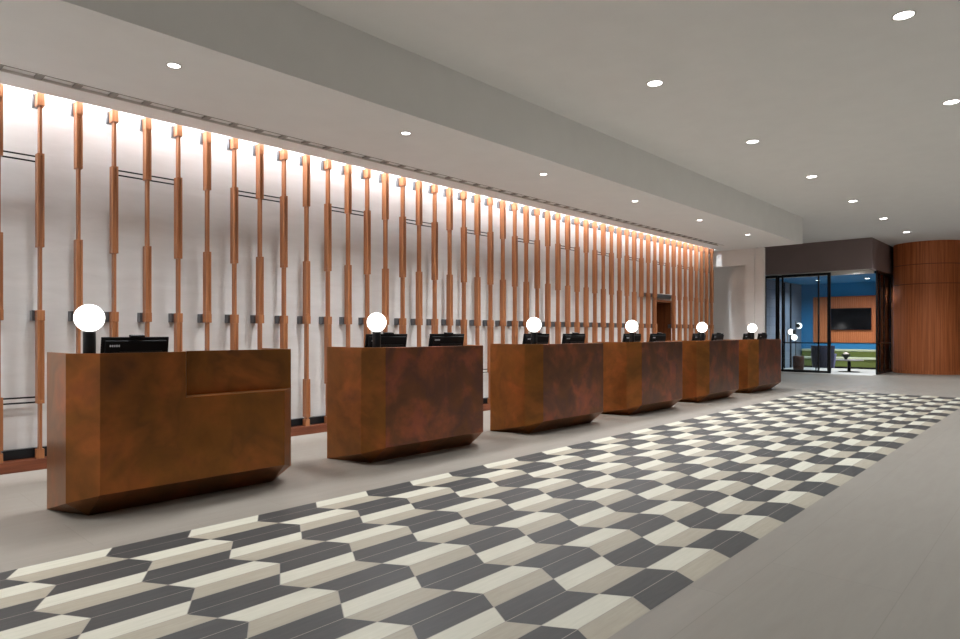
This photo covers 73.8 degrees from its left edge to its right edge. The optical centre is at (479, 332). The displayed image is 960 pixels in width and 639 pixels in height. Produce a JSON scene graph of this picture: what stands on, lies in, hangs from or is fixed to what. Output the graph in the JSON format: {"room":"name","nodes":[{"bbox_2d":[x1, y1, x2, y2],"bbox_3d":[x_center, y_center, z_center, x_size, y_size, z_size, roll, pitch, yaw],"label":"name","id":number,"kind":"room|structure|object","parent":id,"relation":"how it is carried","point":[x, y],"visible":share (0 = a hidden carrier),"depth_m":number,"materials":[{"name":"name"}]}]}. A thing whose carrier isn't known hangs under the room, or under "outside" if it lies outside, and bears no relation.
{"room":"hotel lobby","nodes":[
{"label":"hotel lobby","id":0,"kind":"room"},
{"bbox_2d":[1,85,704,449],"bbox_3d":[-2.057,-0.715,8.260,0.200,3.910,23.300,0,0,43],"label":"wall","id":1,"kind":"structure","parent":0,"point":[19,117],"depth_m":7.15,"materials":[{"name":"paint"}]},
{"bbox_2d":[0,84,3,462],"bbox_3d":[-4.253,-0.610,5.618,0.177,3.500,0.081,0,0,43],"label":"pole","id":2,"kind":"object","parent":1,"relation":"attached to","point":[1,85],"visible":0.98,"depth_m":5.58,"materials":[{"name":"orange wood"}]},
{"bbox_2d":[2,150,34,161],"bbox_3d":[-4.255,-1.589,5.635,0.015,0.062,0.613,0,0,43],"label":"rods","id":3,"kind":"object","parent":2,"relation":"attached to","point":[3,150],"visible":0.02,"depth_m":5.75,"materials":[{"name":"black metal"}]},
{"bbox_2d":[3,396,34,404],"bbox_3d":[-4.255,0.609,5.635,0.015,0.062,0.613,0,0,43],"label":"rods","id":4,"kind":"object","parent":2,"relation":"attached to","point":[31,396],"visible":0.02,"depth_m":5.75,"materials":[{"name":"black metal"}]},
{"bbox_2d":[30,92,44,458],"bbox_3d":[-4.044,-0.610,5.842,0.177,3.500,0.081,0,0,43],"label":"pole","id":5,"kind":"object","parent":1,"relation":"attached to","point":[38,99],"visible":0.99,"depth_m":5.80,"materials":[{"name":"orange wood"}]},
{"bbox_2d":[68,101,82,352],"bbox_3d":[-3.835,-0.610,6.067,0.177,3.500,0.081,0,0,43],"label":"pole","id":6,"kind":"object","parent":1,"relation":"attached to","point":[76,108],"visible":0.61,"depth_m":6.03,"materials":[{"name":"orange wood"}]},
{"bbox_2d":[104,110,118,336],"bbox_3d":[-3.626,-0.610,6.292,0.177,3.500,0.081,0,0,43],"label":"pole","id":7,"kind":"object","parent":1,"relation":"attached to","point":[112,116],"visible":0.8,"depth_m":6.25,"materials":[{"name":"brown wood"}]},
{"bbox_2d":[137,117,151,336],"bbox_3d":[-3.417,-0.610,6.516,0.177,3.500,0.081,0,0,43],"label":"pole","id":8,"kind":"object","parent":1,"relation":"attached to","point":[145,124],"visible":0.75,"depth_m":6.47,"materials":[{"name":"brown wood"}]},
{"bbox_2d":[118,170,173,184],"bbox_3d":[-3.420,-1.589,6.533,0.015,0.062,0.613,0,0,43],"label":"rods","id":9,"kind":"object","parent":8,"relation":"attached to","point":[118,170],"visible":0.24,"depth_m":6.50,"materials":[{"name":"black metal"}]},
{"bbox_2d":[168,124,182,351],"bbox_3d":[-3.209,-0.610,6.741,0.177,3.500,0.081,0,0,43],"label":"pole","id":10,"kind":"object","parent":1,"relation":"attached to","point":[176,130],"visible":0.72,"depth_m":6.70,"materials":[{"name":"brown wood"}]},
{"bbox_2d":[197,131,211,350],"bbox_3d":[-3.000,-0.610,6.965,0.177,3.500,0.081,0,0,43],"label":"pole","id":11,"kind":"object","parent":1,"relation":"attached to","point":[205,137],"visible":0.72,"depth_m":6.93,"materials":[{"name":"brown wood"}]},
{"bbox_2d":[225,137,238,349],"bbox_3d":[-2.791,-0.610,7.190,0.177,3.500,0.081,0,0,43],"label":"pole","id":12,"kind":"object","parent":1,"relation":"attached to","point":[233,143],"visible":0.81,"depth_m":7.15,"materials":[{"name":"brown wood"}]},
{"bbox_2d":[1,397,487,460],"bbox_3d":[-1.961,1.095,8.171,0.058,0.087,23.300,0,0,43],"label":"trim","id":13,"kind":"structure","parent":1,"relation":"attached to","point":[23,453],"depth_m":5.83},
{"bbox_2d":[0,403,489,474],"bbox_3d":[-1.918,1.190,8.145,0.159,0.100,23.320,0,0,43],"label":"baseboard","id":14,"kind":"structure","parent":1,"relation":"attached to","point":[28,464],"depth_m":5.79,"materials":[{"name":"brown wood"}]},
{"bbox_2d":[250,143,263,349],"bbox_3d":[-2.582,-0.610,7.415,0.177,3.500,0.081,0,0,43],"label":"pole","id":15,"kind":"object","parent":1,"relation":"attached to","point":[258,149],"visible":0.73,"depth_m":7.37,"materials":[{"name":"brown wood"}]},
{"bbox_2d":[238,190,279,201],"bbox_3d":[-2.585,-1.589,7.432,0.015,0.062,0.613,0,0,43],"label":"rods","id":16,"kind":"object","parent":15,"relation":"attached to","point":[238,190],"visible":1,"depth_m":7.41,"materials":[{"name":"black metal"}]},
{"bbox_2d":[275,149,287,348],"bbox_3d":[-2.373,-0.610,7.639,0.177,3.500,0.081,0,0,43],"label":"pole","id":17,"kind":"object","parent":1,"relation":"attached to","point":[282,155],"visible":0.83,"depth_m":7.60,"materials":[{"name":"brown wood"}]},
{"bbox_2d":[297,154,310,425],"bbox_3d":[-2.165,-0.610,7.864,0.177,3.500,0.081,0,0,43],"label":"pole","id":18,"kind":"object","parent":1,"relation":"attached to","point":[305,160],"visible":1,"depth_m":7.83,"materials":[{"name":"brown wood"}]},
{"bbox_2d":[319,159,331,423],"bbox_3d":[-1.956,-0.610,8.089,0.177,3.500,0.081,0,0,43],"label":"pole","id":19,"kind":"object","parent":1,"relation":"attached to","point":[326,165],"visible":0.86,"depth_m":8.05,"materials":[{"name":"brown wood"}]},
{"bbox_2d":[339,164,351,346],"bbox_3d":[-1.747,-0.610,8.313,0.177,3.500,0.081,0,0,43],"label":"pole","id":20,"kind":"object","parent":1,"relation":"attached to","point":[346,170],"visible":0.71,"depth_m":8.27,"materials":[{"name":"brown wood"}]},
{"bbox_2d":[358,168,370,346],"bbox_3d":[-1.538,-0.610,8.538,0.177,3.500,0.081,0,0,43],"label":"pole","id":21,"kind":"object","parent":1,"relation":"attached to","point":[366,173],"visible":0.59,"depth_m":8.50,"materials":[{"name":"brown wood"}]},
{"bbox_2d":[379,173,388,331],"bbox_3d":[-1.329,-0.610,8.763,0.177,3.500,0.081,0,0,43],"label":"pole","id":22,"kind":"object","parent":1,"relation":"attached to","point":[383,178],"visible":0.62,"depth_m":8.72,"materials":[{"name":"brown wood"}]},
{"bbox_2d":[394,177,405,333],"bbox_3d":[-1.121,-0.610,8.987,0.177,3.500,0.081,0,0,43],"label":"pole","id":23,"kind":"object","parent":1,"relation":"attached to","point":[400,182],"visible":0.78,"depth_m":8.95,"materials":[{"name":"brown wood"}]},
{"bbox_2d":[411,180,422,346],"bbox_3d":[-0.912,-0.610,9.212,0.177,3.500,0.081,0,0,43],"label":"pole","id":24,"kind":"object","parent":1,"relation":"attached to","point":[418,185],"visible":0.73,"depth_m":9.17,"materials":[{"name":"brown wood"}]},
{"bbox_2d":[426,184,437,333],"bbox_3d":[-0.703,-0.610,9.437,0.177,3.500,0.081,0,0,43],"label":"pole","id":25,"kind":"object","parent":1,"relation":"attached to","point":[432,189],"visible":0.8,"depth_m":9.39,"materials":[{"name":"brown wood"}]},
{"bbox_2d":[441,187,452,331],"bbox_3d":[-0.494,-0.610,9.661,0.177,3.500,0.081,0,0,43],"label":"pole","id":26,"kind":"object","parent":1,"relation":"attached to","point":[448,193],"visible":0.74,"depth_m":9.62,"materials":[{"name":"orange wood"}]},
{"bbox_2d":[456,191,466,344],"bbox_3d":[-0.285,-0.610,9.886,0.177,3.500,0.081,0,0,43],"label":"pole","id":27,"kind":"object","parent":1,"relation":"attached to","point":[462,195],"visible":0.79,"depth_m":9.85,"materials":[{"name":"orange wood"}]},
{"bbox_2d":[469,194,480,344],"bbox_3d":[-0.077,-0.610,10.111,0.177,3.500,0.081,0,0,43],"label":"pole","id":28,"kind":"object","parent":1,"relation":"attached to","point":[476,199],"visible":0.76,"depth_m":10.08,"materials":[{"name":"orange wood"}]},
{"bbox_2d":[483,197,493,403],"bbox_3d":[0.132,-0.610,10.335,0.177,3.500,0.081,0,0,43],"label":"pole","id":29,"kind":"object","parent":1,"relation":"attached to","point":[489,201],"visible":0.89,"depth_m":10.30,"materials":[{"name":"brown wood"}]},
{"bbox_2d":[495,200,505,343],"bbox_3d":[0.341,-0.610,10.560,0.177,3.500,0.081,0,0,43],"label":"pole","id":30,"kind":"object","parent":1,"relation":"attached to","point":[501,205],"visible":0.7,"depth_m":10.52,"materials":[{"name":"orange wood"}]},
{"bbox_2d":[507,203,517,343],"bbox_3d":[0.550,-0.610,10.785,0.177,3.500,0.081,0,0,43],"label":"pole","id":31,"kind":"object","parent":1,"relation":"attached to","point":[513,207],"visible":0.8,"depth_m":10.75,"materials":[{"name":"orange wood"}]},
{"bbox_2d":[519,205,528,333],"bbox_3d":[0.758,-0.610,11.009,0.177,3.500,0.081,0,0,43],"label":"pole","id":32,"kind":"object","parent":1,"relation":"attached to","point":[524,210],"visible":0.67,"depth_m":10.96,"materials":[{"name":"orange wood"}]},
{"bbox_2d":[531,208,539,331],"bbox_3d":[0.967,-0.610,11.234,0.177,3.500,0.081,0,0,43],"label":"pole","id":33,"kind":"object","parent":1,"relation":"attached to","point":[535,212],"visible":0.45,"depth_m":11.20,"materials":[{"name":"orange wood"}]},
{"bbox_2d":[541,210,550,343],"bbox_3d":[1.176,-0.610,11.459,0.177,3.500,0.081,0,0,43],"label":"pole","id":34,"kind":"object","parent":1,"relation":"attached to","point":[546,215],"visible":0.77,"depth_m":11.42,"materials":[{"name":"orange wood"}]},
{"bbox_2d":[551,213,560,343],"bbox_3d":[1.385,-0.610,11.683,0.177,3.500,0.081,0,0,43],"label":"pole","id":35,"kind":"object","parent":1,"relation":"attached to","point":[556,217],"visible":0.8,"depth_m":11.65,"materials":[{"name":"brown wood"}]},
{"bbox_2d":[561,215,570,333],"bbox_3d":[1.594,-0.610,11.908,0.177,3.500,0.081,0,0,43],"label":"pole","id":36,"kind":"object","parent":1,"relation":"attached to","point":[566,219],"visible":0.73,"depth_m":11.87,"materials":[{"name":"orange wood"}]},
{"bbox_2d":[571,217,579,333],"bbox_3d":[1.802,-0.610,12.133,0.177,3.500,0.081,0,0,43],"label":"pole","id":37,"kind":"object","parent":1,"relation":"attached to","point":[575,221],"visible":0.77,"depth_m":12.09,"materials":[{"name":"orange wood"}]},
{"bbox_2d":[580,219,588,342],"bbox_3d":[2.011,-0.610,12.357,0.177,3.500,0.081,0,0,43],"label":"pole","id":38,"kind":"object","parent":1,"relation":"attached to","point":[584,223],"visible":0.67,"depth_m":12.32,"materials":[{"name":"brown wood"}]},
{"bbox_2d":[589,221,597,342],"bbox_3d":[2.220,-0.610,12.582,0.177,3.500,0.081,0,0,43],"label":"pole","id":39,"kind":"object","parent":1,"relation":"attached to","point":[593,225],"visible":0.76,"depth_m":12.55,"materials":[{"name":"brown wood"}]},
{"bbox_2d":[597,223,605,341],"bbox_3d":[2.429,-0.610,12.806,0.177,3.500,0.081,0,0,43],"label":"pole","id":40,"kind":"object","parent":1,"relation":"attached to","point":[602,227],"visible":0.65,"depth_m":12.77,"materials":[{"name":"brown wood"}]},
{"bbox_2d":[605,225,613,341],"bbox_3d":[2.638,-0.610,13.031,0.177,3.500,0.081,0,0,43],"label":"pole","id":41,"kind":"object","parent":1,"relation":"attached to","point":[610,228],"visible":0.74,"depth_m":12.99,"materials":[{"name":"brown wood"}]},
{"bbox_2d":[614,227,621,341],"bbox_3d":[2.846,-0.610,13.256,0.177,3.500,0.081,0,0,43],"label":"pole","id":42,"kind":"object","parent":1,"relation":"attached to","point":[618,230],"visible":0.7,"depth_m":13.22,"materials":[{"name":"brown wood"}]},
{"bbox_2d":[622,229,629,333],"bbox_3d":[3.055,-0.610,13.480,0.177,3.500,0.081,0,0,43],"label":"pole","id":43,"kind":"object","parent":1,"relation":"attached to","point":[625,232],"visible":0.56,"depth_m":13.44,"materials":[{"name":"brown wood"}]},
{"bbox_2d":[629,230,636,332],"bbox_3d":[3.264,-0.610,13.705,0.177,3.500,0.081,0,0,43],"label":"pole","id":44,"kind":"object","parent":1,"relation":"attached to","point":[633,234],"visible":0.45,"depth_m":13.67,"materials":[{"name":"brown wood"}]},
{"bbox_2d":[637,232,643,341],"bbox_3d":[3.473,-0.610,13.930,0.177,3.500,0.081,0,0,43],"label":"pole","id":45,"kind":"object","parent":1,"relation":"attached to","point":[640,235],"visible":0.7,"depth_m":13.89,"materials":[{"name":"brown wood"}]},
{"bbox_2d":[643,234,650,340],"bbox_3d":[3.682,-0.610,14.154,0.177,3.500,0.081,0,0,43],"label":"pole","id":46,"kind":"object","parent":1,"relation":"attached to","point":[647,237],"visible":0.66,"depth_m":14.12,"materials":[{"name":"brown wood"}]},
{"bbox_2d":[651,235,656,333],"bbox_3d":[3.890,-0.610,14.379,0.177,3.500,0.081,0,0,43],"label":"pole","id":47,"kind":"object","parent":1,"relation":"attached to","point":[653,238],"visible":0.66,"depth_m":14.34,"materials":[{"name":"brown wood"}]},
{"bbox_2d":[644,293,671,298],"bbox_3d":[4.039,-0.853,14.608,0.083,0.075,1.500,0,0,43],"label":"trim","id":48,"kind":"structure","parent":1,"relation":"attached to","point":[658,295],"depth_m":14.69,"materials":[{"name":"grey metal"}]},
{"bbox_2d":[657,237,663,293],"bbox_3d":[4.102,-1.630,14.606,0.177,1.460,0.072,0,0,43],"label":"pole","id":49,"kind":"object","parent":1,"relation":"attached to","point":[660,240],"visible":0.9,"depth_m":14.57,"materials":[{"name":"orange wood"}]},
{"bbox_2d":[652,300,670,340],"bbox_3d":[3.935,0.240,15.074,0.840,2.000,0.800,0,0,43],"label":"door","id":50,"kind":"structure","parent":1,"relation":"in","point":[663,306],"depth_m":15.13,"materials":[{"name":"brown wood"}]},
{"bbox_2d":[664,238,669,293],"bbox_3d":[4.311,-1.630,14.831,0.177,1.460,0.072,0,0,43],"label":"pole","id":51,"kind":"object","parent":1,"relation":"attached to","point":[666,241],"visible":0.89,"depth_m":14.78,"materials":[{"name":"orange wood"}]},
{"bbox_2d":[668,240,675,339],"bbox_3d":[4.517,-0.610,15.053,0.177,3.500,0.081,0,0,43],"label":"pole","id":52,"kind":"object","parent":1,"relation":"attached to","point":[672,244],"visible":0.59,"depth_m":15.02,"materials":[{"name":"brown wood"}]},
{"bbox_2d":[676,241,681,340],"bbox_3d":[4.726,-0.610,15.277,0.177,3.500,0.081,0,0,43],"label":"pole","id":53,"kind":"object","parent":1,"relation":"attached to","point":[678,244],"visible":0.68,"depth_m":15.23,"materials":[{"name":"brown wood"}]},
{"bbox_2d":[681,242,687,340],"bbox_3d":[4.934,-0.610,15.502,0.177,3.500,0.081,0,0,43],"label":"pole","id":54,"kind":"object","parent":1,"relation":"attached to","point":[684,245],"visible":0.62,"depth_m":15.47,"materials":[{"name":"brown wood"}]},
{"bbox_2d":[688,244,692,340],"bbox_3d":[5.143,-0.610,15.727,0.177,3.500,0.081,0,0,43],"label":"pole","id":55,"kind":"object","parent":1,"relation":"attached to","point":[690,246],"visible":0.62,"depth_m":15.69,"materials":[{"name":"brown wood"}]},
{"bbox_2d":[692,245,698,332],"bbox_3d":[5.352,-0.610,15.951,0.177,3.500,0.081,0,0,43],"label":"pole","id":56,"kind":"object","parent":1,"relation":"attached to","point":[695,249],"visible":0.56,"depth_m":15.92,"materials":[{"name":"brown wood"}]},
{"bbox_2d":[698,246,703,332],"bbox_3d":[5.561,-0.610,16.176,0.177,3.500,0.081,0,0,43],"label":"pole","id":57,"kind":"object","parent":1,"relation":"attached to","point":[701,249],"visible":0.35,"depth_m":16.15,"materials":[{"name":"brown wood"}]},
{"bbox_2d":[703,247,708,339],"bbox_3d":[5.770,-0.610,16.401,0.177,3.500,0.081,0,0,43],"label":"pole","id":58,"kind":"object","parent":1,"relation":"attached to","point":[706,250],"visible":0.47,"depth_m":16.36,"materials":[{"name":"brown wood"}]},
{"bbox_2d":[709,248,713,339],"bbox_3d":[5.979,-0.610,16.625,0.177,3.500,0.081,0,0,43],"label":"pole","id":59,"kind":"object","parent":1,"relation":"attached to","point":[711,251],"visible":0.7,"depth_m":16.58,"materials":[{"name":"brown wood"}]},
{"bbox_2d":[0,0,802,251],"bbox_3d":[-1.187,-2.550,7.588,2.528,0.820,23.500,0,0,43],"label":"ceiling","id":60,"kind":"structure","parent":0,"point":[284,67],"depth_m":6.29,"materials":[{"name":"paint"}]},
{"bbox_2d":[166,62,181,68],"bbox_3d":[-2.445,-2.136,5.110,0.118,0.006,0.118,0,0,43],"label":"recessed light","id":61,"kind":"object","parent":60,"relation":"in","point":[169,64],"visible":1,"depth_m":5.11,"materials":[{"name":"white"}]},
{"bbox_2d":[0,64,720,245],"bbox_3d":[-1.752,-2.149,7.431,0.163,0.024,22.500,0,0,43],"label":"trim","id":62,"kind":"structure","parent":60,"relation":"attached to","point":[40,77],"depth_m":7.01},
{"bbox_2d":[0,367,959,638],"bbox_3d":[7.148,1.338,7.691,18.000,0.204,35.000,0,0,43],"label":"floor","id":63,"kind":"structure","parent":0,"point":[808,505],"depth_m":3.86,"materials":[{"name":"tile"}]},
{"bbox_2d":[47,348,290,514],"bbox_3d":[-2.267,0.688,4.907,0.603,1.105,1.658,0,0,43],"label":"reception desk","id":64,"kind":"object","parent":63,"relation":"on","point":[125,430],"visible":1,"depth_m":4.51,"materials":[{"name":"orange metal"}]},
{"bbox_2d":[73,304,104,352],"bbox_3d":[-2.631,-0.009,4.308,0.183,0.368,0.183,0,0,43],"label":"table lamp","id":65,"kind":"object","parent":64,"relation":"on","point":[89,318],"visible":0.88,"depth_m":4.27,"materials":[{"name":"glass"}]},
{"bbox_2d":[100,335,168,352],"bbox_3d":[-2.541,0.261,4.692,0.180,0.497,0.458,0,0,43],"label":"computer monitor","id":66,"kind":"object","parent":64,"relation":"on","point":[133,343],"visible":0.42,"depth_m":4.63,"materials":[{"name":"black plastic"}]},
{"bbox_2d":[327,345,482,462],"bbox_3d":[-0.688,0.687,6.693,0.722,1.104,1.658,0,0,43],"label":"reception desk","id":67,"kind":"object","parent":63,"relation":"on","point":[384,403],"visible":0.95,"depth_m":6.22,"materials":[{"name":"orange metal"}]},
{"bbox_2d":[367,313,385,346],"bbox_3d":[-0.983,-0.009,6.081,0.183,0.368,0.183,0,0,43],"label":"table lamp","id":68,"kind":"object","parent":67,"relation":"on","point":[376,322],"visible":0.9,"depth_m":6.03,"materials":[{"name":"glass"}]},
{"bbox_2d":[365,332,406,346],"bbox_3d":[-0.959,0.251,6.393,0.180,0.518,0.520,0,0,43],"label":"computer monitor","id":69,"kind":"object","parent":67,"relation":"on","point":[388,339],"visible":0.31,"depth_m":6.36,"materials":[{"name":"black plastic"}]},
{"bbox_2d":[428,332,463,346],"bbox_3d":[-0.391,0.251,7.005,0.180,0.518,0.520,0,0,43],"label":"computer monitor","id":70,"kind":"object","parent":67,"relation":"on","point":[448,338],"visible":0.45,"depth_m":6.93,"materials":[{"name":"black plastic"}]},
{"bbox_2d":[490,342,602,433],"bbox_3d":[0.956,0.687,8.462,0.722,1.104,1.658,0,0,43],"label":"reception desk","id":71,"kind":"object","parent":63,"relation":"on","point":[534,388],"visible":0.91,"depth_m":7.96,"materials":[{"name":"orange metal"}]},
{"bbox_2d":[527,317,540,343],"bbox_3d":[0.662,-0.009,7.851,0.183,0.368,0.183,0,0,43],"label":"table lamp","id":72,"kind":"object","parent":71,"relation":"on","point":[533,324],"visible":0.91,"depth_m":7.80,"materials":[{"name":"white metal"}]},
{"bbox_2d":[522,332,548,343],"bbox_3d":[0.685,0.251,8.162,0.180,0.518,0.520,0,0,43],"label":"computer monitor","id":73,"kind":"object","parent":71,"relation":"on","point":[541,338],"visible":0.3,"depth_m":8.13,"materials":[{"name":"black plastic"}]},
{"bbox_2d":[562,332,584,343],"bbox_3d":[1.254,0.251,8.774,0.180,0.518,0.520,0,0,43],"label":"computer monitor","id":74,"kind":"object","parent":71,"relation":"on","point":[575,337],"visible":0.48,"depth_m":8.70,"materials":[{"name":"black plastic"}]},
{"bbox_2d":[594,341,681,414],"bbox_3d":[2.591,0.687,10.222,0.722,1.104,1.658,0,0,43],"label":"reception desk","id":75,"kind":"object","parent":63,"relation":"on","point":[639,377],"visible":0.88,"depth_m":9.67,"materials":[{"name":"orange metal"}]},
{"bbox_2d":[622,333,640,341],"bbox_3d":[2.320,0.251,9.922,0.180,0.518,0.520,0,0,43],"label":"computer monitor","id":76,"kind":"object","parent":75,"relation":"on","point":[637,337],"visible":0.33,"depth_m":9.89,"materials":[{"name":"black plastic"}]},
{"bbox_2d":[626,320,637,341],"bbox_3d":[2.276,-0.009,9.587,0.183,0.368,0.183,0,0,43],"label":"table lamp","id":77,"kind":"object","parent":75,"relation":"on","point":[631,326],"visible":0.91,"depth_m":9.54,"materials":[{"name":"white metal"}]},
{"bbox_2d":[649,333,665,341],"bbox_3d":[2.889,0.251,10.533,0.180,0.518,0.520,0,0,43],"label":"computer monitor","id":78,"kind":"object","parent":75,"relation":"on","point":[659,337],"visible":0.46,"depth_m":10.45,"materials":[{"name":"black plastic"}]},
{"bbox_2d":[667,340,738,402],"bbox_3d":[4.227,0.687,11.982,0.722,1.104,1.658,0,0,43],"label":"reception desk","id":79,"kind":"object","parent":63,"relation":"on","point":[710,369],"visible":0.92,"depth_m":11.38,"materials":[{"name":"orange metal"}]},
{"bbox_2d":[692,333,705,340],"bbox_3d":[3.956,0.251,11.682,0.180,0.518,0.520,0,0,43],"label":"computer monitor","id":80,"kind":"object","parent":79,"relation":"on","point":[696,336],"visible":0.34,"depth_m":11.54,"materials":[{"name":"black plastic"}]},
{"bbox_2d":[697,322,706,340],"bbox_3d":[3.956,-0.009,11.395,0.183,0.368,0.183,0,0,43],"label":"table lamp","id":81,"kind":"object","parent":79,"relation":"on","point":[701,327],"visible":0.88,"depth_m":11.35,"materials":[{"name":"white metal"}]},
{"bbox_2d":[711,333,723,340],"bbox_3d":[4.525,0.251,12.293,0.180,0.518,0.520,0,0,43],"label":"computer monitor","id":82,"kind":"object","parent":79,"relation":"on","point":[715,336],"visible":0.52,"depth_m":12.20,"materials":[{"name":"black plastic"}]},
{"bbox_2d":[723,339,780,392],"bbox_3d":[5.861,0.687,13.739,0.722,1.104,1.658,0,0,43],"label":"reception desk","id":83,"kind":"object","parent":63,"relation":"on","point":[759,360],"visible":0.8,"depth_m":13.11,"materials":[{"name":"orange metal"}]},
{"bbox_2d":[748,324,756,339],"bbox_3d":[5.611,-0.009,13.175,0.183,0.368,0.183,0,0,43],"label":"table lamp","id":84,"kind":"object","parent":83,"relation":"on","point":[752,328],"visible":0.88,"depth_m":13.13,"materials":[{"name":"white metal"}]},
{"bbox_2d":[765,276,777,338],"bbox_3d":[9.486,-0.310,20.837,0.385,3.090,0.044,0,0,43],"label":"glass screen","id":85,"kind":"object","parent":63,"relation":"on","point":[766,277],"visible":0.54,"depth_m":20.72,"materials":[{"name":"black metal"}]},
{"bbox_2d":[788,321,801,355],"bbox_3d":[10.514,0.426,21.349,0.281,1.620,0.427,0,0,-33],"label":"floor lamp","id":86,"kind":"object","parent":63,"relation":"on","point":[798,325],"visible":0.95,"depth_m":21.32,"materials":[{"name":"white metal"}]},
{"bbox_2d":[793,356,803,369],"bbox_3d":[10.316,0.988,20.720,0.340,0.497,0.340,0,0,43],"label":"stool","id":87,"kind":"object","parent":63,"relation":"on","point":[798,361],"visible":0.84,"depth_m":20.58,"materials":[{"name":"brown wood"}]},
{"bbox_2d":[778,275,819,370],"bbox_3d":[10.110,-0.310,20.335,1.242,3.090,0.069,0,0,43],"label":"door","id":88,"kind":"structure","parent":63,"relation":"on","point":[779,277],"depth_m":19.93,"materials":[{"name":"black metal"}]},
{"bbox_2d":[782,272,830,372],"bbox_3d":[10.210,-0.310,20.051,1.425,3.090,0.069,0,0,43],"label":"door","id":89,"kind":"structure","parent":63,"relation":"on","point":[828,274],"depth_m":19.73,"materials":[{"name":"black metal"}]},
{"bbox_2d":[811,345,836,369],"bbox_3d":[10.886,0.816,20.290,0.737,0.840,0.664,0,0,43],"label":"tub chair","id":90,"kind":"object","parent":63,"relation":"on","point":[814,349],"visible":0.87,"depth_m":20.05,"materials":[{"name":"blue fabric"}]},
{"bbox_2d":[802,349,875,368],"bbox_3d":[12.786,0.906,22.585,2.780,0.660,0.695,0,0,43],"label":"banquette","id":91,"kind":"object","parent":63,"relation":"on","point":[869,356],"visible":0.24,"depth_m":22.30,"materials":[{"name":"green fabric"}]},
{"bbox_2d":[836,359,863,371],"bbox_3d":[11.745,1.041,20.348,0.820,0.390,0.820,0,0,43],"label":"coffee table","id":92,"kind":"object","parent":63,"relation":"on","point":[848,360],"visible":0.9,"depth_m":20.31,"materials":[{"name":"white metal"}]},
{"bbox_2d":[876,271,892,374],"bbox_3d":[12.551,-0.310,19.827,0.044,3.090,2.265,0,0,43],"label":"glass screen","id":93,"kind":"object","parent":63,"relation":"on","point":[884,281],"visible":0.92,"depth_m":19.71,"materials":[{"name":"glass"}]},
{"bbox_2d":[290,0,959,246],"bbox_3d":[7.148,-2.860,7.691,18.000,0.200,35.000,0,0,43],"label":"ceiling","id":94,"kind":"structure","parent":0,"point":[849,95],"depth_m":6.99,"materials":[{"name":"paint"}]},
{"bbox_2d":[646,80,662,86],"bbox_3d":[1.932,-2.756,7.065,0.180,0.006,0.180,0,0,43],"label":"recessed light","id":95,"kind":"object","parent":94,"relation":"in","point":[654,83],"visible":1,"depth_m":7.06,"materials":[{"name":"white"}]},
{"bbox_2d":[891,10,915,20],"bbox_3d":[3.679,-2.756,5.552,0.180,0.006,0.180,0,0,43],"label":"recessed light","id":96,"kind":"object","parent":94,"relation":"in","point":[907,14],"visible":1,"depth_m":5.55,"materials":[{"name":"white"}]},
{"bbox_2d":[942,99,959,104],"bbox_3d":[5.631,-2.756,7.638,0.180,0.006,0.180,0,0,43],"label":"recessed light","id":97,"kind":"object","parent":94,"relation":"in","point":[949,102],"visible":1,"depth_m":7.65,"materials":[{"name":"white"}]},
{"bbox_2d":[708,247,764,339],"bbox_3d":[6.197,-0.450,17.449,3.320,3.380,1.000,0,0,43],"label":"wall","id":98,"kind":"structure","parent":0,"point":[739,275],"depth_m":16.60,"materials":[{"name":"grey paint"}]},
{"bbox_2d":[765,275,800,368],"bbox_3d":[10.437,-0.760,22.246,0.100,4.000,4.400,0,0,43],"label":"wall","id":99,"kind":"structure","parent":0,"point":[796,288],"depth_m":22.59,"materials":[{"name":"blue paint"}]},
{"bbox_2d":[784,283,784,367],"bbox_3d":[10.629,-0.263,22.341,0.049,2.995,0.050,0,0,43],"label":"batten","id":100,"kind":"object","parent":99,"relation":"attached to","point":[784,283],"visible":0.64,"depth_m":22.31,"materials":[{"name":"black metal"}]},
{"bbox_2d":[790,284,791,367],"bbox_3d":[11.105,-0.263,22.854,0.049,2.995,0.050,0,0,43],"label":"batten","id":101,"kind":"object","parent":99,"relation":"attached to","point":[790,284],"visible":1,"depth_m":22.84,"materials":[{"name":"black metal"}]},
{"bbox_2d":[767,269,874,278],"bbox_3d":[10.444,-1.900,19.932,3.060,0.220,0.780,0,0,43],"label":"ceiling","id":102,"kind":"structure","parent":0,"point":[862,271],"depth_m":19.71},
{"bbox_2d":[770,271,875,284],"bbox_3d":[11.901,-1.900,21.500,3.060,0.220,3.500,0,0,43],"label":"ceiling","id":103,"kind":"structure","parent":0,"point":[855,277],"depth_m":21.40,"materials":[{"name":"blue paint"}]},
{"bbox_2d":[765,237,892,274],"bbox_3d":[11.196,-2.310,20.653,3.180,0.900,3.100,0,0,43],"label":"bulkhead","id":104,"kind":"object","parent":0,"point":[870,253],"visible":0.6,"depth_m":19.36,"materials":[{"name":"paint"}]},
{"bbox_2d":[801,281,875,355],"bbox_3d":[13.243,-0.760,22.709,3.580,4.000,0.100,0,0,43],"label":"wall","id":105,"kind":"structure","parent":0,"point":[808,292],"depth_m":23.27,"materials":[{"name":"blue paint"}]},
{"bbox_2d":[813,295,875,342],"bbox_3d":[13.077,-0.479,22.759,2.232,1.662,0.051,0,0,43],"label":"wall panel","id":106,"kind":"object","parent":105,"relation":"attached to","point":[869,301],"visible":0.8,"depth_m":22.78,"materials":[{"name":"wood"}]},
{"bbox_2d":[831,308,870,329],"bbox_3d":[13.121,-0.495,22.636,1.280,0.770,0.071,0,0,43],"label":"television","id":107,"kind":"object","parent":106,"relation":"attached to","point":[841,318],"visible":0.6,"depth_m":22.59,"materials":[{"name":"black plastic"}]},
{"bbox_2d":[893,240,959,374],"bbox_3d":[14.924,-0.760,20.933,1.828,4.000,4.814,0,0,43],"label":"wall","id":108,"kind":"structure","parent":0,"point":[926,274],"depth_m":19.10,"materials":[{"name":"brown wood"}]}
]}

